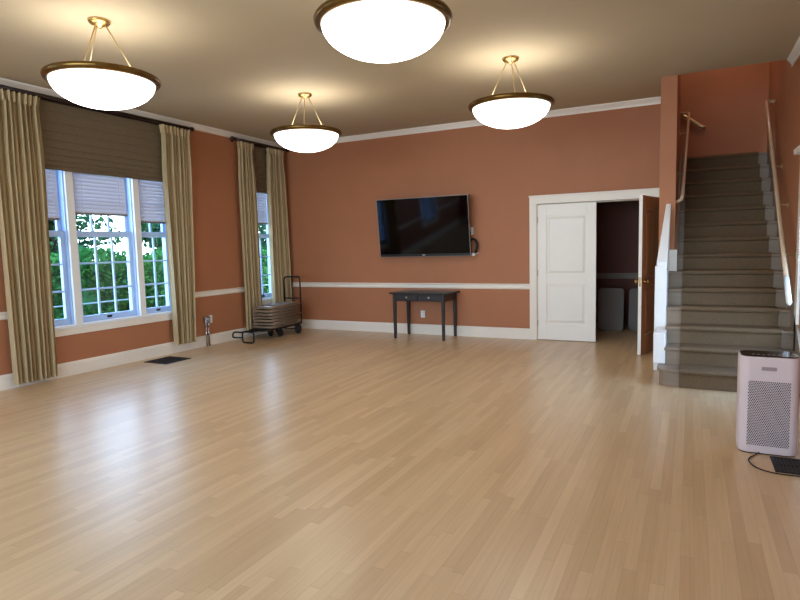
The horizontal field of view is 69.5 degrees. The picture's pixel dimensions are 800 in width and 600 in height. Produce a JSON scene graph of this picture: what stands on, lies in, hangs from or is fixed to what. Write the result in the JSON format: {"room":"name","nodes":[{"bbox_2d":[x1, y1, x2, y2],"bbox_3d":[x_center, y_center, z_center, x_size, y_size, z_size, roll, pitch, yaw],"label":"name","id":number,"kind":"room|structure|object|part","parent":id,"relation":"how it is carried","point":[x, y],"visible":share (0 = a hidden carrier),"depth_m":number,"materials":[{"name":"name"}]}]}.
{"room":"community hall","nodes":[
{"label":"community hall","id":0,"kind":"room"},
{"bbox_2d":[0,90,283,374],"bbox_3d":[-4.600,-0.664,5.932,0.200,3.360,11.200,1,6,27],"label":"wall","id":1,"kind":"structure","parent":0,"point":[218,256],"depth_m":8.91,"materials":[{"name":"paint"}]},
{"bbox_2d":[0,84,194,131],"bbox_3d":[-3.749,-2.366,7.160,0.154,0.068,3.020,1,6,27],"label":"curtain rod","id":2,"kind":"object","parent":1,"relation":"attached to","point":[4,87],"visible":0.79,"depth_m":7.03,"materials":[{"name":"brown metal"}]},
{"bbox_2d":[0,88,57,384],"bbox_3d":[-4.129,-0.669,6.375,0.114,3.167,0.530,1,6,27],"label":"curtain","id":3,"kind":"object","parent":2,"relation":"hanging from","point":[24,228],"visible":1,"depth_m":6.37,"materials":[{"name":"beige fabric"}]},
{"bbox_2d":[159,124,196,344],"bbox_3d":[-3.148,-0.910,8.321,0.114,3.087,0.545,1,6,27],"label":"curtain","id":4,"kind":"object","parent":2,"relation":"hanging from","point":[175,145],"visible":1,"depth_m":8.27,"materials":[{"name":"beige fabric"}]},
{"bbox_2d":[37,97,162,181],"bbox_3d":[-3.703,-1.983,7.345,0.043,0.812,1.760,1,6,27],"label":"roman shade","id":5,"kind":"object","parent":1,"relation":"attached to","point":[77,139],"visible":0.91,"depth_m":7.21,"materials":[{"name":"brown fabric"}]},
{"bbox_3d":[-3.717,-2.373,7.312,0.030,0.030,1.760,1,6,27],"label":"head rail","id":6,"kind":"part","parent":5,"relation":"part of","materials":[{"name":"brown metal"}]},
{"bbox_2d":[49,170,171,336],"bbox_3d":[-3.823,-0.918,7.420,0.224,2.580,2.330,1,6,27],"label":"window","id":7,"kind":"structure","parent":1,"relation":"in","point":[74,321],"depth_m":7.45,"materials":[{"name":"white paint"}]},
{"bbox_2d":[45,169,59,219],"bbox_3d":[-4.164,-1.470,6.633,0.036,1.087,0.415,1,6,27],"label":"blind","id":8,"kind":"object","parent":7,"relation":"attached to","point":[52,202],"visible":0.18,"depth_m":6.78,"materials":[{"name":"grey plastic"}]},
{"bbox_3d":[-4.226,-1.381,6.704,0.040,1.270,0.490,1,6,27],"label":"sash","id":9,"kind":"part","parent":7,"relation":"part of","materials":[{"name":"white paint"}]},
{"bbox_3d":[-4.158,-0.248,6.787,0.040,1.133,0.490,1,6,27],"label":"sash","id":10,"kind":"part","parent":7,"relation":"part of","materials":[{"name":"white paint"}]},
{"bbox_2d":[72,172,126,215],"bbox_3d":[-3.819,-1.577,7.317,0.036,1.000,0.740,1,6,27],"label":"blind","id":11,"kind":"object","parent":7,"relation":"attached to","point":[103,195],"visible":0.56,"depth_m":7.32,"materials":[{"name":"grey plastic"}]},
{"bbox_3d":[-3.807,-1.092,7.361,0.028,0.026,0.740,1,6,27],"label":"rail","id":12,"kind":"part","parent":11,"relation":"part of","materials":[{"name":"grey plastic"}]},
{"bbox_3d":[-3.754,-0.962,7.381,0.042,2.490,2.270,1,6,27],"label":"frame","id":13,"kind":"part","parent":7,"relation":"part of","materials":[{"name":"white paint"}]},
{"bbox_3d":[-3.812,-0.320,7.474,0.040,1.133,0.815,1,6,27],"label":"sash","id":14,"kind":"part","parent":7,"relation":"part of","materials":[{"name":"white paint"}]},
{"bbox_3d":[-3.880,-1.452,7.391,0.040,1.270,0.815,1,6,27],"label":"sash","id":15,"kind":"part","parent":7,"relation":"part of","materials":[{"name":"white paint"}]},
{"bbox_3d":[-3.794,0.265,7.528,0.224,0.042,2.330,1,6,27],"label":"sill","id":16,"kind":"part","parent":7,"relation":"part of","materials":[{"name":"white paint"}]},
{"bbox_2d":[138,180,165,223],"bbox_3d":[-3.462,-1.614,8.027,0.036,1.087,0.470,1,6,27],"label":"blind","id":17,"kind":"object","parent":7,"relation":"attached to","point":[151,196],"visible":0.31,"depth_m":8.04,"materials":[{"name":"grey plastic"}]},
{"bbox_3d":[-3.449,-1.086,8.075,0.028,0.026,0.470,1,6,27],"label":"rail","id":18,"kind":"part","parent":17,"relation":"part of","materials":[{"name":"grey plastic"}]},
{"bbox_3d":[-3.533,-1.523,8.078,0.040,1.270,0.500,1,6,27],"label":"sash","id":19,"kind":"part","parent":7,"relation":"part of","materials":[{"name":"white paint"}]},
{"bbox_3d":[-3.466,-0.390,8.161,0.040,1.133,0.500,1,6,27],"label":"sash","id":20,"kind":"part","parent":7,"relation":"part of","materials":[{"name":"white paint"}]},
{"bbox_2d":[0,287,244,319],"bbox_3d":[-4.477,0.207,5.960,0.028,0.085,10.800,1,6,27],"label":"trim","id":21,"kind":"structure","parent":1,"relation":"attached to","point":[3,315],"depth_m":9.04,"materials":[{"name":"beige paint"}]},
{"bbox_2d":[0,77,283,147],"bbox_3d":[-4.526,-2.292,5.727,0.055,0.085,10.800,1,6,27],"label":"crown molding","id":22,"kind":"structure","parent":1,"relation":"attached to","point":[7,82],"depth_m":8.09,"materials":[{"name":"beige paint"}]},
{"bbox_2d":[0,327,290,390],"bbox_3d":[-4.463,0.929,6.028,0.020,0.165,10.800,1,6,27],"label":"baseboard","id":23,"kind":"structure","parent":1,"relation":"attached to","point":[109,360],"depth_m":7.66,"materials":[{"name":"beige paint"}]},
{"bbox_2d":[203,316,209,345],"bbox_3d":[-2.974,0.482,8.914,0.075,0.460,0.100,1,6,27],"label":"box","id":24,"kind":"object","parent":1,"relation":"attached to","point":[206,319],"visible":1,"depth_m":8.89,"materials":[{"name":"silver metal"}]},
{"bbox_2d":[230,136,288,151],"bbox_3d":[-2.398,-2.643,9.841,0.154,0.068,1.470,1,6,27],"label":"curtain rod","id":25,"kind":"object","parent":1,"relation":"attached to","point":[232,138],"visible":0.86,"depth_m":9.71,"materials":[{"name":"brown metal"}]},
{"bbox_2d":[237,141,261,329],"bbox_3d":[-2.500,-1.043,9.604,0.114,3.087,0.403,1,6,27],"label":"curtain","id":26,"kind":"object","parent":25,"relation":"hanging from","point":[250,247],"visible":0.92,"depth_m":9.56,"materials":[{"name":"beige fabric"}]},
{"bbox_2d":[266,147,292,313],"bbox_3d":[-2.152,-1.114,10.298,0.116,3.087,0.502,1,6,27],"label":"curtain","id":27,"kind":"object","parent":25,"relation":"hanging from","point":[280,267],"visible":0.91,"depth_m":10.22,"materials":[{"name":"beige fabric"}]},
{"bbox_2d":[253,145,266,193],"bbox_3d":[-2.411,-2.248,9.909,0.043,0.812,0.476,1,6,27],"label":"roman shade","id":28,"kind":"object","parent":1,"relation":"attached to","point":[259,152],"visible":0.65,"depth_m":9.93,"materials":[{"name":"brown fabric"}]},
{"bbox_2d":[259,194,271,304],"bbox_3d":[-2.461,-1.198,10.124,0.224,2.580,0.910,1,6,27],"label":"window","id":29,"kind":"structure","parent":1,"relation":"in","point":[266,297],"depth_m":10.29,"materials":[{"name":"white paint"}]},
{"bbox_2d":[256,192,267,224],"bbox_3d":[-2.473,-1.833,9.988,0.036,1.041,0.465,1,6,27],"label":"blind","id":30,"kind":"object","parent":29,"relation":"attached to","point":[261,197],"visible":0.35,"depth_m":10.10,"materials":[{"name":"grey plastic"}]},
{"bbox_3d":[-2.448,-0.599,10.179,0.040,1.133,0.620,1,6,27],"label":"sash","id":31,"kind":"part","parent":29,"relation":"part of","materials":[{"name":"white paint"}]},
{"bbox_3d":[-2.432,-0.014,10.232,0.224,0.042,0.910,1,6,27],"label":"sill","id":32,"kind":"part","parent":29,"relation":"part of","materials":[{"name":"white paint"}]},
{"bbox_3d":[-2.516,-1.731,10.097,0.040,1.270,0.620,1,6,27],"label":"sash","id":33,"kind":"part","parent":29,"relation":"part of","materials":[{"name":"white paint"}]},
{"bbox_2d":[0,323,799,599],"bbox_3d":[-0.611,1.066,5.225,8.030,0.150,13.200,1,6,27],"label":"floor","id":34,"kind":"structure","parent":0,"point":[310,464],"depth_m":3.61,"materials":[{"name":"brown wood"}]},
{"bbox_2d":[145,356,190,363],"bbox_3d":[-3.142,0.813,7.807,0.420,0.008,0.430,1,6,27],"label":"floor vent","id":35,"kind":"object","parent":34,"relation":"in","point":[169,359],"visible":1,"depth_m":7.79,"materials":[{"name":"black metal"}]},
{"bbox_2d":[232,276,301,343],"bbox_3d":[-2.173,0.132,9.598,0.491,0.993,1.382,1,6,23],"label":"cart","id":36,"kind":"object","parent":34,"relation":"on","point":[298,328],"visible":0.84,"depth_m":9.78,"materials":[{"name":"black metal"}]},
{"bbox_3d":[-2.086,0.447,9.773,0.392,0.030,1.052,1,6,23],"label":"frame","id":37,"kind":"part","parent":36,"relation":"part of","materials":[{"name":"black metal"}]},
{"bbox_2d":[254,320,300,328],"bbox_3d":[-2.079,0.401,9.782,0.412,0.042,0.861,1,6,22],"label":"folding chair","id":38,"kind":"object","parent":36,"relation":"on","point":[295,321],"visible":0.7,"depth_m":9.49,"materials":[{"name":"beige metal"}]},
{"bbox_3d":[-2.192,0.432,9.506,0.400,0.028,0.220,1,6,22],"label":"backrest","id":39,"kind":"part","parent":38,"relation":"part of","materials":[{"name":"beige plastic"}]},
{"bbox_2d":[254,317,301,324],"bbox_3d":[-2.076,0.349,9.775,0.412,0.042,0.861,1,6,22],"label":"folding chair","id":40,"kind":"object","parent":38,"relation":"on","point":[293,318],"visible":0.66,"depth_m":9.49,"materials":[{"name":"beige metal"}]},
{"bbox_3d":[-2.188,0.380,9.499,0.400,0.028,0.220,1,6,22],"label":"backrest","id":41,"kind":"part","parent":40,"relation":"part of","materials":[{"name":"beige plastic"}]},
{"bbox_2d":[253,314,299,321],"bbox_3d":[-2.093,0.297,9.771,0.412,0.042,0.861,1,6,22],"label":"folding chair","id":42,"kind":"object","parent":40,"relation":"on","point":[294,315],"visible":0.69,"depth_m":9.46,"materials":[{"name":"beige metal"}]},
{"bbox_3d":[-2.205,0.328,9.495,0.400,0.028,0.220,1,6,22],"label":"backrest","id":43,"kind":"part","parent":42,"relation":"part of","materials":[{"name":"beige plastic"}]},
{"bbox_2d":[253,311,300,318],"bbox_3d":[-2.081,0.244,9.771,0.412,0.042,0.861,1,6,23],"label":"folding chair","id":44,"kind":"object","parent":42,"relation":"on","point":[293,312],"visible":0.64,"depth_m":9.46,"materials":[{"name":"beige metal"}]},
{"bbox_3d":[-2.199,0.275,9.497,0.400,0.028,0.220,1,6,23],"label":"backrest","id":45,"kind":"part","parent":44,"relation":"part of","materials":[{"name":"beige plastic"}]},
{"bbox_2d":[252,308,300,315],"bbox_3d":[-2.092,0.193,9.754,0.412,0.042,0.861,1,6,23],"label":"folding chair","id":46,"kind":"object","parent":44,"relation":"on","point":[293,309],"visible":0.73,"depth_m":9.46,"materials":[{"name":"beige metal"}]},
{"bbox_3d":[-2.207,0.224,9.479,0.400,0.028,0.220,1,6,23],"label":"backrest","id":47,"kind":"part","parent":46,"relation":"part of","materials":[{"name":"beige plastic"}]},
{"bbox_2d":[252,305,299,312],"bbox_3d":[-2.094,0.142,9.743,0.412,0.042,0.861,1,6,23],"label":"folding chair","id":48,"kind":"object","parent":46,"relation":"on","point":[292,306],"visible":0.77,"depth_m":9.48,"materials":[{"name":"beige metal"}]},
{"bbox_3d":[-2.211,0.172,9.469,0.400,0.028,0.220,1,6,23],"label":"backrest","id":49,"kind":"part","parent":48,"relation":"part of","materials":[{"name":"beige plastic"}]},
{"bbox_2d":[253,302,300,308],"bbox_3d":[-2.090,0.087,9.760,0.412,0.042,0.861,1,6,22],"label":"folding chair","id":50,"kind":"object","parent":48,"relation":"on","point":[281,304],"visible":1,"depth_m":9.64,"materials":[{"name":"beige metal"}]},
{"bbox_3d":[-2.203,0.118,9.484,0.400,0.028,0.220,1,6,22],"label":"backrest","id":51,"kind":"part","parent":50,"relation":"part of","materials":[{"name":"beige plastic"}]},
{"bbox_3d":[-2.025,0.066,9.916,0.360,0.016,0.400,1,6,22],"label":"seat","id":52,"kind":"part","parent":50,"relation":"part of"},
{"bbox_3d":[-1.900,-0.013,10.204,0.357,0.828,0.028,1,6,23],"label":"upright handle","id":53,"kind":"part","parent":36,"relation":"part of","materials":[{"name":"black metal"}]},
{"bbox_2d":[389,290,459,340],"bbox_3d":[0.399,0.232,9.232,0.990,0.735,0.566,1,6,27],"label":"console table","id":54,"kind":"object","parent":34,"relation":"on","point":[442,296],"visible":1,"depth_m":9.10,"materials":[{"name":"black paint"}]},
{"bbox_3d":[-0.078,0.259,9.208,0.048,0.709,0.048,1,6,27],"label":"leg","id":55,"kind":"part","parent":54,"relation":"part of","materials":[{"name":"black paint"}]},
{"bbox_3d":[0.105,-0.041,9.081,0.373,0.090,0.020,1,6,27],"label":"drawer","id":56,"kind":"part","parent":54,"relation":"part of","materials":[{"name":"black paint"}]},
{"bbox_3d":[0.142,0.214,9.644,0.048,0.709,0.048,1,6,27],"label":"leg","id":57,"kind":"part","parent":54,"relation":"part of","materials":[{"name":"black paint"}]},
{"bbox_3d":[0.463,-0.033,8.901,0.373,0.090,0.020,1,6,27],"label":"drawer","id":58,"kind":"part","parent":54,"relation":"part of","materials":[{"name":"black paint"}]},
{"bbox_3d":[0.664,0.275,8.836,0.048,0.709,0.048,1,6,27],"label":"leg","id":59,"kind":"part","parent":54,"relation":"part of","materials":[{"name":"black paint"}]},
{"bbox_3d":[0.884,0.230,9.272,0.048,0.709,0.048,1,6,27],"label":"leg","id":60,"kind":"part","parent":54,"relation":"part of","materials":[{"name":"black paint"}]},
{"bbox_2d":[597,288,623,330],"bbox_3d":[3.468,0.154,9.492,0.400,0.698,0.149,1,6,27],"label":"folding table","id":61,"kind":"object","parent":34,"relation":"on","point":[610,300],"visible":1,"depth_m":9.46,"materials":[{"name":"grey plastic"}]},
{"bbox_2d":[628,289,637,329],"bbox_3d":[3.969,0.154,9.463,0.400,0.678,0.146,1,6,27],"label":"folding table","id":62,"kind":"object","parent":34,"relation":"on","point":[633,293],"visible":0.46,"depth_m":9.50,"materials":[{"name":"grey plastic"}]},
{"bbox_2d":[653,142,799,396],"bbox_3d":[3.988,-0.700,7.253,1.294,2.773,4.243,1,6,27],"label":"staircase","id":63,"kind":"structure","parent":34,"relation":"on","point":[720,293],"depth_m":6.52,"materials":[{"name":"brown carpet"}]},
{"bbox_3d":[2.797,0.478,6.199,0.115,0.323,0.504,1,6,27],"label":"newel post","id":64,"kind":"part","parent":63,"relation":"part of","materials":[{"name":"white paint"}]},
{"bbox_2d":[736,350,799,476],"bbox_3d":[2.490,0.711,3.759,0.481,0.670,0.666,-1,5,5],"label":"air purifier","id":65,"kind":"object","parent":34,"relation":"on","point":[768,382],"visible":1,"depth_m":3.83,"materials":[{"name":"white plastic"}]},
{"bbox_2d":[746,381,790,448],"bbox_3d":[2.450,0.761,3.836,0.241,0.440,0.001,1,6,27],"label":"grille","id":66,"kind":"object","parent":65,"relation":"attached to","point":[749,381],"depth_m":3.83,"materials":[{"name":"white plastic"}]},
{"bbox_3d":[2.494,0.366,3.906,0.329,0.006,0.219,1,6,27],"label":"panel","id":67,"kind":"part","parent":65,"relation":"part of","materials":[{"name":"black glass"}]},
{"bbox_3d":[2.440,1.049,3.615,0.344,0.022,0.548,-4,6,-24],"label":"power cord","id":68,"kind":"part","parent":65,"relation":"part of","materials":[{"name":"black rubber"}]},
{"bbox_2d":[770,456,799,474],"bbox_3d":[2.546,1.054,3.631,0.340,0.008,0.285,1,6,27],"label":"floor vent","id":69,"kind":"object","parent":34,"relation":"in","point":[780,464],"visible":1,"depth_m":3.67,"materials":[{"name":"black metal"}]},
{"bbox_2d":[0,0,799,142],"bbox_3d":[-1.146,-2.412,4.011,8.030,0.300,11.200,1,6,27],"label":"ceiling","id":70,"kind":"structure","parent":0,"point":[242,67],"depth_m":5.69,"materials":[{"name":"beige paint"}]},
{"bbox_2d":[40,16,160,109],"bbox_3d":[-2.461,-1.945,4.767,0.890,0.699,0.890,-1,5,5],"label":"pendant light","id":71,"kind":"object","parent":70,"relation":"hanging from","point":[91,84],"visible":1,"depth_m":4.55,"materials":[{"name":"antique brass"},{"name":"frosted white glass"},{"name":"polished brass"}]},
{"bbox_3d":[-2.478,-2.002,4.583,0.012,0.491,0.277,-1,5,5],"label":"rod","id":72,"kind":"part","parent":71,"relation":"part of","materials":[{"name":"gold metal"}]},
{"bbox_3d":[-2.609,-2.024,4.862,0.277,0.491,0.012,2,6,35],"label":"rod","id":73,"kind":"part","parent":71,"relation":"part of","materials":[{"name":"gold metal"}]},
{"bbox_3d":[-2.455,-1.704,4.789,0.801,0.215,0.801,-1,5,5],"label":"lamp shade","id":74,"kind":"part","parent":71,"relation":"part of","materials":[{"name":"white glass"}]},
{"bbox_3d":[-2.301,-2.029,4.835,0.277,0.491,0.012,-4,6,-25],"label":"rod","id":75,"kind":"part","parent":71,"relation":"part of","materials":[{"name":"gold metal"}]},
{"bbox_2d":[270,92,341,152],"bbox_3d":[-1.166,-2.195,7.159,0.884,0.699,0.884,-2,5,-4],"label":"pendant light","id":76,"kind":"object","parent":70,"relation":"hanging from","point":[306,138],"visible":1,"depth_m":6.92,"materials":[{"name":"frosted white glass"},{"name":"antique brass"},{"name":"polished brass"}]},
{"bbox_3d":[-1.160,-1.954,7.181,0.796,0.215,0.796,-2,5,-4],"label":"lamp shade","id":77,"kind":"part","parent":76,"relation":"part of","materials":[{"name":"white glass"}]},
{"bbox_2d":[313,0,452,62],"bbox_3d":[-0.111,-1.904,3.677,0.884,0.699,0.884,-1,5,10],"label":"pendant light","id":78,"kind":"object","parent":70,"relation":"hanging from","point":[373,31],"visible":1,"depth_m":3.46,"materials":[{"name":"frosted white glass"},{"name":"antique brass"},{"name":"polished brass"}]},
{"bbox_2d":[468,55,554,128],"bbox_3d":[1.148,-2.144,5.975,0.884,0.699,0.884,-4,6,-28],"label":"pendant light","id":79,"kind":"object","parent":70,"relation":"hanging from","point":[512,110],"visible":1,"depth_m":5.74,"materials":[{"name":"frosted white glass"},{"name":"antique brass"},{"name":"polished brass"}]},
{"bbox_3d":[0.997,-2.221,6.063,0.275,0.491,0.012,2,6,32],"label":"rod","id":80,"kind":"part","parent":79,"relation":"part of","materials":[{"name":"gold metal"}]},
{"bbox_3d":[1.154,-1.903,5.997,0.796,0.215,0.796,-4,6,-28],"label":"lamp shade","id":81,"kind":"part","parent":79,"relation":"part of","materials":[{"name":"white glass"}]},
{"bbox_3d":[1.140,-2.200,5.792,0.012,0.491,0.275,-1,5,2],"label":"rod","id":82,"kind":"part","parent":79,"relation":"part of","materials":[{"name":"gold metal"}]},
{"bbox_3d":[1.303,-2.228,6.050,0.275,0.491,0.012,-4,6,-28],"label":"rod","id":83,"kind":"part","parent":79,"relation":"part of","materials":[{"name":"gold metal"}]},
{"bbox_2d":[284,104,660,328],"bbox_3d":[0.785,-1.107,9.358,6.337,3.360,0.200,1,6,27],"label":"wall","id":84,"kind":"structure","parent":0,"point":[332,193],"depth_m":9.19,"materials":[{"name":"paint"}]},
{"bbox_2d":[291,319,529,338],"bbox_3d":[-0.028,0.476,9.807,4.500,0.165,0.020,1,6,27],"label":"baseboard","id":85,"kind":"structure","parent":84,"relation":"attached to","point":[472,331],"depth_m":9.61,"materials":[{"name":"beige paint"}]},
{"bbox_2d":[293,282,529,288],"bbox_3d":[-0.047,-0.245,9.738,4.500,0.085,0.028,1,6,27],"label":"trim","id":86,"kind":"structure","parent":84,"relation":"attached to","point":[295,284],"depth_m":9.55,"materials":[{"name":"beige paint"}]},
{"bbox_2d":[421,310,424,317],"bbox_3d":[0.380,0.233,9.582,0.075,0.118,0.009,1,6,27],"label":"wall outlet","id":87,"kind":"object","parent":84,"relation":"attached to","point":[422,311],"visible":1,"depth_m":9.58,"materials":[{"name":"white plastic"}]},
{"bbox_2d":[376,194,471,256],"bbox_3d":[0.384,-1.172,9.278,1.580,0.945,0.254,1,6,26],"label":"television","id":88,"kind":"object","parent":84,"relation":"attached to","point":[432,225],"visible":1,"depth_m":9.19,"materials":[{"name":"black plastic"}]},
{"bbox_2d":[471,238,478,255],"bbox_3d":[1.153,-0.883,9.019,0.184,0.387,0.066,1,6,27],"label":"hanging cord","id":89,"kind":"object","parent":88,"relation":"hanging from","point":[474,253],"visible":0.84,"depth_m":9.00,"materials":[{"name":"black plastic"}]},
{"bbox_2d":[284,96,660,148],"bbox_3d":[0.688,-2.726,9.096,6.337,0.085,0.055,1,6,27],"label":"crown molding","id":90,"kind":"structure","parent":84,"relation":"attached to","point":[654,100],"depth_m":8.85,"materials":[{"name":"beige paint"}]},
{"bbox_2d":[537,202,596,341],"bbox_3d":[2.447,-0.401,8.499,0.842,2.013,0.055,1,6,27],"label":"door","id":91,"kind":"structure","parent":84,"relation":"in","point":[567,233],"depth_m":8.48,"materials":[{"name":"white paint"}]},
{"bbox_2d":[529,188,658,339],"bbox_3d":[2.808,-0.467,8.385,1.824,2.163,0.234,1,6,27],"label":"door frame","id":92,"kind":"structure","parent":84,"relation":"attached to","point":[617,195],"depth_m":8.55,"materials":[{"name":"beige paint"}]},
{"bbox_2d":[634,195,658,354],"bbox_3d":[3.302,-0.339,7.587,0.182,2.013,0.843,3,7,41],"label":"door","id":93,"kind":"structure","parent":92,"relation":"attached to","point":[648,205],"depth_m":7.42,"materials":[{"name":"brown paint"}]},
{"bbox_3d":[3.057,-0.232,7.313,0.182,0.120,0.093,3,7,41],"label":"knob","id":94,"kind":"part","parent":93,"relation":"part of","materials":[{"name":"gold metal"}]},
{"bbox_2d":[596,200,638,323],"bbox_3d":[3.187,-0.770,9.475,2.137,2.550,2.100,1,6,27],"label":"wall","id":95,"kind":"structure","parent":0,"point":[617,238],"depth_m":10.20,"materials":[{"name":"paint"}]},
{"bbox_2d":[596,273,637,278],"bbox_3d":[3.663,-0.432,10.327,2.037,0.100,0.020,1,6,27],"label":"rail","id":96,"kind":"object","parent":95,"relation":"attached to","point":[598,275],"visible":0.29,"depth_m":10.23,"materials":[{"name":"grey paint"}]},
{"bbox_2d":[658,74,680,250],"bbox_3d":[3.596,-1.996,7.658,0.178,5.300,1.940,1,6,27],"label":"wall","id":97,"kind":"structure","parent":0,"point":[670,85],"depth_m":6.82,"materials":[{"name":"paint"}]},
{"bbox_2d":[676,112,689,203],"bbox_3d":[3.733,-1.935,7.599,0.138,1.417,1.894,1,6,27],"label":"handrail","id":98,"kind":"object","parent":97,"relation":"attached to","point":[683,173],"visible":1,"depth_m":7.41,"materials":[{"name":"brown wood"}]},
{"bbox_2d":[680,62,768,158],"bbox_3d":[3.679,-3.136,8.022,3.030,3.100,3.110,1,6,27],"label":"wall","id":99,"kind":"structure","parent":0,"point":[730,102],"depth_m":8.89,"materials":[{"name":"paint"}]},
{"bbox_2d":[680,115,705,128],"bbox_3d":[4.098,-3.247,9.274,1.484,1.130,0.090,1,6,27],"label":"handrail","id":100,"kind":"object","parent":99,"relation":"attached to","point":[693,121],"visible":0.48,"depth_m":9.02,"materials":[{"name":"brown wood"}]},
{"bbox_2d":[767,56,799,329],"bbox_3d":[2.766,-1.562,3.112,0.200,5.300,12.950,1,6,27],"label":"wall","id":101,"kind":"structure","parent":0,"point":[784,79],"depth_m":6.41,"materials":[{"name":"paint"}]},
{"bbox_2d":[765,99,795,304],"bbox_3d":[4.320,-1.335,6.551,0.147,2.492,3.227,1,6,28],"label":"handrail","id":102,"kind":"object","parent":101,"relation":"attached to","point":[784,255],"visible":0.98,"depth_m":6.19,"materials":[{"name":"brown wood"}]},
{"bbox_3d":[4.284,-1.345,6.582,0.127,2.477,3.208,2,6,29],"label":"rail","id":103,"kind":"part","parent":102,"relation":"part of","materials":[{"name":"beige wood"}]},
{"bbox_2d":[787,36,799,66],"bbox_3d":[2.010,-2.101,1.868,0.055,0.085,9.760,1,6,27],"label":"crown molding","id":104,"kind":"structure","parent":101,"relation":"attached to","point":[795,53],"depth_m":5.90,"materials":[{"name":"beige paint"}]},
{"bbox_2d":[793,145,799,350],"bbox_3d":[3.582,-0.246,5.018,0.140,2.295,1.508,1,6,27],"label":"door","id":105,"kind":"structure","parent":101,"relation":"in","point":[796,150],"depth_m":5.54,"materials":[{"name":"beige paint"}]},
{"label":"outside","id":106,"kind":"structure","parent":0,"visible":0},
{"bbox_3d":[-15.534,0.653,17.650,29.800,0.150,40.000,1,6,27],"label":"garden","id":107,"kind":"object","parent":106,"visible":0},
{"bbox_2d":[48,214,123,258],"bbox_3d":[-7.625,-1.188,12.355,1.939,4.107,3.362,1,6,27],"label":"tree","id":108,"kind":"object","parent":107,"relation":"on","point":[53,241],"visible":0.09,"depth_m":12.93,"materials":[{"name":"green plant"}]},
{"bbox_2d":[141,223,162,254],"bbox_3d":[-5.979,-1.552,15.470,2.143,4.186,2.808,1,6,27],"label":"tree","id":109,"kind":"object","parent":107,"relation":"on","point":[155,227],"visible":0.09,"depth_m":14.47,"materials":[{"name":"green plant"}]},
{"bbox_2d":[50,246,268,319],"bbox_3d":[-4.657,-0.222,12.925,1.391,2.033,10.608,1,6,27],"label":"hedge","id":110,"kind":"object","parent":107,"relation":"on","point":[87,271],"visible":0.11,"depth_m":10.69,"materials":[{"name":"green plant"}]},
{"bbox_2d":[53,284,268,307],"bbox_3d":[-4.445,0.375,11.415,0.040,0.992,9.500,1,6,27],"label":"rail","id":111,"kind":"object","parent":107,"relation":"on","point":[265,284],"visible":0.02,"depth_m":10.10,"materials":[{"name":"white wood"}]},
{"bbox_2d":[258,224,266,249],"bbox_3d":[-4.453,-1.903,19.567,2.964,4.070,2.717,1,6,27],"label":"tree","id":112,"kind":"object","parent":107,"relation":"on","point":[262,229],"visible":0.05,"depth_m":19.19,"materials":[{"name":"green plant"}]}
]}

